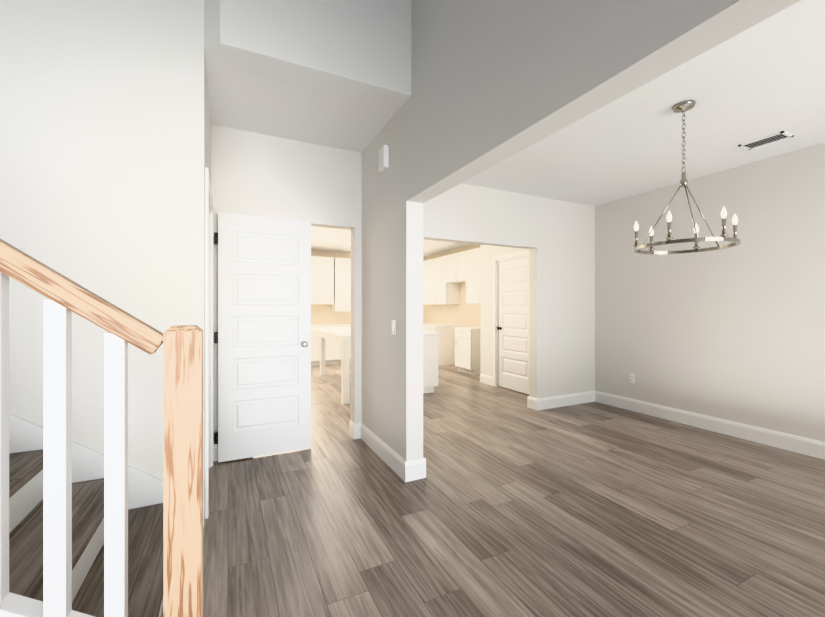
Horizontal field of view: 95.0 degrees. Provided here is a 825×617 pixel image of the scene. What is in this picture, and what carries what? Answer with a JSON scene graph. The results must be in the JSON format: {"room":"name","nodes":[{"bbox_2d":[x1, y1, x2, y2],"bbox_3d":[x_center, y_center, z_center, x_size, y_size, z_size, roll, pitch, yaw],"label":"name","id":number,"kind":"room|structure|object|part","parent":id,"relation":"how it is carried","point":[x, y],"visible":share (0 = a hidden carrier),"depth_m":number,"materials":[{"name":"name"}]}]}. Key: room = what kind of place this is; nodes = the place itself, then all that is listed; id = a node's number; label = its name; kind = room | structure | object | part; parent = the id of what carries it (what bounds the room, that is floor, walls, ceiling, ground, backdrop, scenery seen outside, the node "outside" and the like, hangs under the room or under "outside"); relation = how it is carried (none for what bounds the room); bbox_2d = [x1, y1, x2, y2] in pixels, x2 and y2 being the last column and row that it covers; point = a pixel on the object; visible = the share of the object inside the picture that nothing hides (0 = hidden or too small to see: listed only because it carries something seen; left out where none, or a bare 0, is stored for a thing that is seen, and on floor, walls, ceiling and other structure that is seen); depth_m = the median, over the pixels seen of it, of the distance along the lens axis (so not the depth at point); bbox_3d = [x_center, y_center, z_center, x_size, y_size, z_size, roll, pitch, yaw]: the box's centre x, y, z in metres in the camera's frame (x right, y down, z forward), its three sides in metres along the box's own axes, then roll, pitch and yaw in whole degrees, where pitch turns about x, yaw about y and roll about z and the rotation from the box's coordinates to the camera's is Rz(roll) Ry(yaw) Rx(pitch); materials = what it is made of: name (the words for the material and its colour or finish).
{"room":"entrance hall","nodes":[
{"label":"entrance hall","id":0,"kind":"room"},
{"bbox_2d":[0,0,204,522],"bbox_3d":[-2.693,-1.430,1.568,3.215,5.400,0.140,0,0,-26],"label":"wall","id":1,"kind":"structure","parent":0,"point":[102,148],"depth_m":2.01,"materials":[{"name":"paint"}]},
{"bbox_2d":[9,412,162,549],"bbox_3d":[-2.617,0.099,1.516,2.934,2.343,0.020,0,0,-26],"label":"skirting board","id":2,"kind":"object","parent":1,"relation":"attached to","point":[145,489],"depth_m":1.96,"materials":[{"name":"white wood"}]},
{"bbox_2d":[205,62,210,204],"bbox_3d":[-1.539,-0.130,2.709,0.140,2.800,0.900,0,0,-26],"label":"wall","id":3,"kind":"structure","parent":0,"point":[207,138],"depth_m":2.56,"materials":[{"name":"paint"}]},
{"bbox_2d":[205,168,212,518],"bbox_3d":[-1.429,0.210,2.664,0.018,2.120,0.852,0,0,-26],"label":"door frame","id":4,"kind":"structure","parent":3,"relation":"attached to","point":[208,197],"depth_m":2.28,"materials":[{"name":"white wood"}]},
{"bbox_2d":[209,205,210,467],"bbox_3d":[-1.513,0.245,2.655,0.140,2.050,0.770,0,0,-26],"label":"door frame","id":5,"kind":"structure","parent":3,"relation":"in","point":[209,337],"depth_m":3.01,"materials":[{"name":"white wood"}]},
{"bbox_2d":[214,212,310,462],"bbox_3d":[-1.258,0.235,3.230,0.773,2.045,0.101,0,0,-26],"label":"hall door","id":6,"kind":"structure","parent":5,"relation":"attached to","point":[262,337],"depth_m":3.24,"materials":[{"name":"white wood"}]},
{"bbox_3d":[-0.959,0.318,3.357,0.054,0.054,0.066,0,0,-26],"label":"knob","id":7,"kind":"part","parent":6,"relation":"part of","materials":[{"name":"silver metal"}]},
{"bbox_2d":[206,62,397,152],"bbox_3d":[-1.516,-1.630,2.799,2.630,0.200,1.040,0,0,-26],"label":"ceiling","id":8,"kind":"structure","parent":0,"point":[247,101],"depth_m":2.94,"materials":[{"name":"paint"}]},
{"bbox_2d":[204,0,410,94],"bbox_3d":[-0.581,-2.830,2.551,1.445,2.600,0.225,0,0,-26],"label":"wall","id":9,"kind":"structure","parent":0,"point":[368,41],"depth_m":2.44,"materials":[{"name":"paint"}]},
{"bbox_2d":[204,42,410,109],"bbox_3d":[-0.643,-1.528,2.521,1.305,0.004,0.225,0,0,-26],"label":"soffit","id":10,"kind":"structure","parent":0,"point":[235,57],"depth_m":2.48,"materials":[{"name":"paint"}]},
{"bbox_2d":[311,249,349,324],"bbox_3d":[-2.607,-0.065,8.932,6.630,2.670,0.140,0,0,-26],"label":"wall","id":11,"kind":"structure","parent":0,"point":[323,314],"depth_m":9.13,"materials":[{"name":"beige paint"}]},
{"bbox_2d":[311,256,318,302],"bbox_3d":[-2.512,-0.645,8.701,0.518,1.090,0.349,0,0,-26],"label":"upper cabinet","id":12,"kind":"object","parent":11,"relation":"attached to","point":[314,260],"depth_m":8.64,"materials":[{"name":"white wood"}]},
{"bbox_2d":[319,257,334,302],"bbox_3d":[-2.151,-0.645,8.878,0.518,1.090,0.349,0,0,-26],"label":"upper cabinet","id":13,"kind":"object","parent":11,"relation":"attached to","point":[326,264],"depth_m":8.77,"materials":[{"name":"white wood"}]},
{"bbox_2d":[331,259,349,310],"bbox_3d":[-1.685,-0.560,9.105,0.440,1.260,0.349,0,0,-26],"label":"upper cabinet","id":14,"kind":"object","parent":11,"relation":"attached to","point":[342,266],"depth_m":8.94,"materials":[{"name":"white wood"}]},
{"bbox_2d":[211,125,594,442],"bbox_3d":[-0.177,-0.130,3.953,6.630,2.800,0.140,0,0,-26],"label":"wall","id":15,"kind":"structure","parent":0,"point":[262,175],"depth_m":4.19,"materials":[{"name":"paint"}]},
{"bbox_2d":[213,443,217,461],"bbox_3d":[-1.533,1.198,3.204,0.305,0.145,0.016,0,0,-26],"label":"baseboard","id":16,"kind":"structure","parent":15,"relation":"attached to","point":[215,452],"depth_m":3.14,"materials":[{"name":"white wood"}]},
{"bbox_2d":[349,420,354,438],"bbox_3d":[-0.598,1.198,3.738,0.016,0.145,0.156,0,0,-26],"label":"baseboard","id":17,"kind":"structure","parent":15,"relation":"in","point":[351,429],"depth_m":3.73,"materials":[{"name":"white wood"}]},
{"bbox_2d":[355,423,360,438],"bbox_3d":[-0.529,1.198,3.694,0.070,0.145,0.016,0,0,-26],"label":"baseboard","id":18,"kind":"structure","parent":15,"relation":"attached to","point":[357,430],"depth_m":3.68,"materials":[{"name":"white wood"}]},
{"bbox_2d":[527,396,537,410],"bbox_3d":[1.519,1.198,4.781,0.016,0.145,0.172,0,0,-26],"label":"baseboard","id":19,"kind":"structure","parent":15,"relation":"attached to","point":[532,402],"depth_m":4.77,"materials":[{"name":"white wood"}]},
{"bbox_2d":[538,391,594,409],"bbox_3d":[2.032,1.198,4.944,1.050,0.145,0.016,0,0,-26],"label":"baseboard","id":20,"kind":"structure","parent":15,"relation":"attached to","point":[564,400],"depth_m":4.92,"materials":[{"name":"white wood"}]},
{"bbox_2d":[72,364,824,616],"bbox_3d":[-0.818,1.330,3.273,9.800,0.120,13.000,0,0,-26],"label":"floor","id":21,"kind":"structure","parent":0,"point":[511,504],"depth_m":2.25,"materials":[{"name":"brown wood"}]},
{"bbox_2d":[0,239,202,616],"bbox_3d":[-2.296,-0.355,1.023,3.080,3.250,1.143,0,0,-26],"label":"staircase","id":22,"kind":"structure","parent":21,"relation":"on","point":[147,561],"depth_m":1.14,"materials":[{"name":"brown wood"}]},
{"bbox_2d":[311,324,322,364],"bbox_3d":[-2.422,0.825,8.595,0.603,0.890,0.619,0,0,-26],"label":"base cabinet","id":23,"kind":"object","parent":21,"relation":"on","point":[315,340],"depth_m":8.40,"materials":[{"name":"white wood"}]},
{"bbox_2d":[323,324,342,363],"bbox_3d":[-1.984,0.825,8.809,0.604,0.890,0.619,0,0,-26],"label":"base cabinet","id":24,"kind":"object","parent":21,"relation":"on","point":[333,349],"depth_m":8.58,"materials":[{"name":"white wood"}]},
{"bbox_2d":[311,327,439,403],"bbox_3d":[-0.775,0.818,6.398,1.480,0.905,2.380,0,0,-26],"label":"kitchen island","id":25,"kind":"object","parent":21,"relation":"on","point":[341,335],"visible":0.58,"depth_m":5.63,"materials":[{"name":"white wood"}]},
{"bbox_2d":[423,323,458,365],"bbox_3d":[0.670,0.825,8.742,0.619,0.890,0.525,0,0,-26],"label":"base cabinet","id":26,"kind":"object","parent":21,"relation":"on","point":[446,338],"depth_m":8.51,"materials":[{"name":"white wood"}]},
{"bbox_2d":[455,327,480,374],"bbox_3d":[1.256,0.825,7.540,0.619,0.890,0.550,0,0,-26],"label":"base cabinet","id":27,"kind":"object","parent":21,"relation":"on","point":[467,339],"depth_m":7.26,"materials":[{"name":"white wood"}]},
{"bbox_2d":[423,244,480,326],"bbox_3d":[1.524,-0.065,7.866,0.140,2.670,5.400,0,0,-26],"label":"wall","id":28,"kind":"structure","parent":0,"point":[462,313],"depth_m":8.74,"materials":[{"name":"beige paint"}]},
{"bbox_2d":[423,259,446,304],"bbox_3d":[0.599,-0.645,9.195,0.349,1.090,0.582,0,0,-26],"label":"upper cabinet","id":29,"kind":"object","parent":28,"relation":"attached to","point":[428,265],"depth_m":9.20,"materials":[{"name":"white wood"}]},
{"bbox_2d":[435,257,458,302],"bbox_3d":[0.804,-0.645,8.775,0.349,1.090,0.583,0,0,-26],"label":"upper cabinet","id":30,"kind":"object","parent":28,"relation":"attached to","point":[444,292],"depth_m":8.64,"materials":[{"name":"white wood"}]},
{"bbox_2d":[443,254,454,282],"bbox_3d":[1.007,-0.885,8.360,0.349,0.610,0.458,0,0,-26],"label":"upper cabinet","id":31,"kind":"object","parent":28,"relation":"attached to","point":[443,278],"depth_m":8.39,"materials":[{"name":"white wood"}]},
{"bbox_2d":[455,252,462,282],"bbox_3d":[1.157,-0.885,8.052,0.349,0.610,0.458,0,0,-26],"label":"upper cabinet","id":32,"kind":"object","parent":28,"relation":"attached to","point":[458,256],"depth_m":8.04,"materials":[{"name":"white wood"}]},
{"bbox_2d":[463,248,478,302],"bbox_3d":[1.372,-0.645,7.611,0.349,1.090,0.641,0,0,-26],"label":"upper cabinet","id":33,"kind":"object","parent":28,"relation":"attached to","point":[470,257],"depth_m":7.61,"materials":[{"name":"white wood"}]},
{"bbox_2d":[479,247,480,302],"bbox_3d":[1.590,-0.645,7.165,0.349,1.090,0.583,0,0,-26],"label":"upper cabinet","id":34,"kind":"object","parent":28,"relation":"attached to","point":[480,247],"depth_m":7.32,"materials":[{"name":"white wood"}]},
{"bbox_2d":[481,245,528,376],"bbox_3d":[1.587,-0.065,5.810,0.110,2.670,1.650,0,0,-26],"label":"wall","id":35,"kind":"structure","parent":0,"point":[488,253],"depth_m":6.34,"materials":[{"name":"paint"}]},
{"bbox_2d":[480,374,492,385],"bbox_3d":[1.246,1.198,6.367,0.016,0.145,0.350,0,0,-26],"label":"baseboard","id":36,"kind":"structure","parent":35,"relation":"attached to","point":[486,379],"depth_m":6.35,"materials":[{"name":"white wood"}]},
{"bbox_2d":[493,250,528,386],"bbox_3d":[1.579,0.210,5.806,0.128,2.120,0.950,0,0,-26],"label":"door frame","id":37,"kind":"structure","parent":35,"relation":"attached to","point":[512,255],"depth_m":6.14,"materials":[{"name":"white wood"}]},
{"bbox_2d":[497,256,528,394],"bbox_3d":[1.554,0.248,5.785,0.101,2.020,0.786,0,0,-26],"label":"pantry door","id":38,"kind":"structure","parent":35,"relation":"in","point":[513,324],"depth_m":5.82,"materials":[{"name":"white wood"}]},
{"bbox_2d":[311,0,824,256],"bbox_3d":[-0.041,-1.500,3.674,6.630,0.200,11.840,0,0,-26],"label":"ceiling","id":39,"kind":"structure","parent":0,"point":[765,77],"depth_m":2.92,"materials":[{"name":"paint"}]},
{"bbox_2d":[633,100,740,254],"bbox_3d":[1.867,-0.907,2.603,0.599,0.986,0.592,0,0,-26],"label":"chandelier","id":40,"kind":"object","parent":39,"relation":"hanging from","point":[683,107],"visible":1,"depth_m":2.58,"materials":[{"name":"silver metal"}]},
{"bbox_3d":[1.867,-1.146,2.603,0.047,0.434,0.025,0,0,-26],"label":"chain","id":41,"kind":"part","parent":40,"relation":"part of","materials":[{"name":"silver metal"}]},
{"bbox_2d":[738,131,793,149],"bbox_3d":[2.937,-1.394,3.147,0.185,0.010,0.290,0,0,-26],"label":"ceiling vent","id":42,"kind":"object","parent":39,"relation":"in","point":[769,139],"visible":1,"depth_m":3.14,"materials":[{"name":"white plastic"}]},
{"bbox_2d":[362,0,800,460],"bbox_3d":[0.913,-1.430,0.980,0.140,5.400,6.160,0,0,-26],"label":"wall","id":43,"kind":"structure","parent":0,"point":[494,82],"depth_m":2.07,"materials":[{"name":"paint"}]},
{"bbox_2d":[360,423,405,480],"bbox_3d":[-0.280,1.198,3.246,0.016,0.145,1.040,0,0,-26],"label":"baseboard","id":44,"kind":"structure","parent":43,"relation":"attached to","point":[393,460],"depth_m":3.15,"materials":[{"name":"white wood"}]},
{"bbox_2d":[378,145,388,171],"bbox_3d":[-0.242,-1.240,3.131,0.046,0.180,0.140,0,0,-26],"label":"door chime","id":45,"kind":"object","parent":43,"relation":"attached to","point":[383,158],"visible":0.98,"depth_m":3.08,"materials":[{"name":"white plastic"}]},
{"bbox_2d":[378,147,383,167],"bbox_3d":[-0.262,-1.244,3.122,0.002,0.128,0.100,0,0,-26],"label":"grille","id":46,"kind":"object","parent":45,"relation":"attached to","point":[381,152],"depth_m":3.11,"materials":[{"name":"white plastic"}]},
{"bbox_2d":[392,320,395,334],"bbox_3d":[-0.152,0.150,2.986,0.012,0.116,0.072,0,0,-26],"label":"light switch","id":47,"kind":"object","parent":43,"relation":"attached to","point":[393,327],"visible":1,"depth_m":2.97,"materials":[{"name":"white plastic"}]},
{"bbox_2d":[404,458,425,481],"bbox_3d":[0.021,1.198,2.806,0.172,0.145,0.016,0,0,-26],"label":"baseboard","id":48,"kind":"structure","parent":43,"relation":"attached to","point":[414,469],"depth_m":2.80,"materials":[{"name":"white wood"}]},
{"bbox_2d":[595,142,824,441],"bbox_3d":[3.914,-0.065,2.445,0.140,2.670,6.160,0,0,-26],"label":"wall","id":49,"kind":"structure","parent":0,"point":[735,334],"depth_m":3.81,"materials":[{"name":"paint"}]},
{"bbox_2d":[629,373,634,383],"bbox_3d":[2.728,0.870,4.703,0.009,0.116,0.072,0,0,-26],"label":"wall outlet","id":50,"kind":"object","parent":49,"relation":"attached to","point":[631,378],"visible":1,"depth_m":4.70,"materials":[{"name":"white plastic"}]},
{"bbox_2d":[595,391,824,459],"bbox_3d":[3.844,1.198,2.410,0.016,0.145,6.160,0,0,-26],"label":"baseboard","id":51,"kind":"structure","parent":49,"relation":"attached to","point":[800,445],"depth_m":3.82,"materials":[{"name":"white wood"}]}
]}

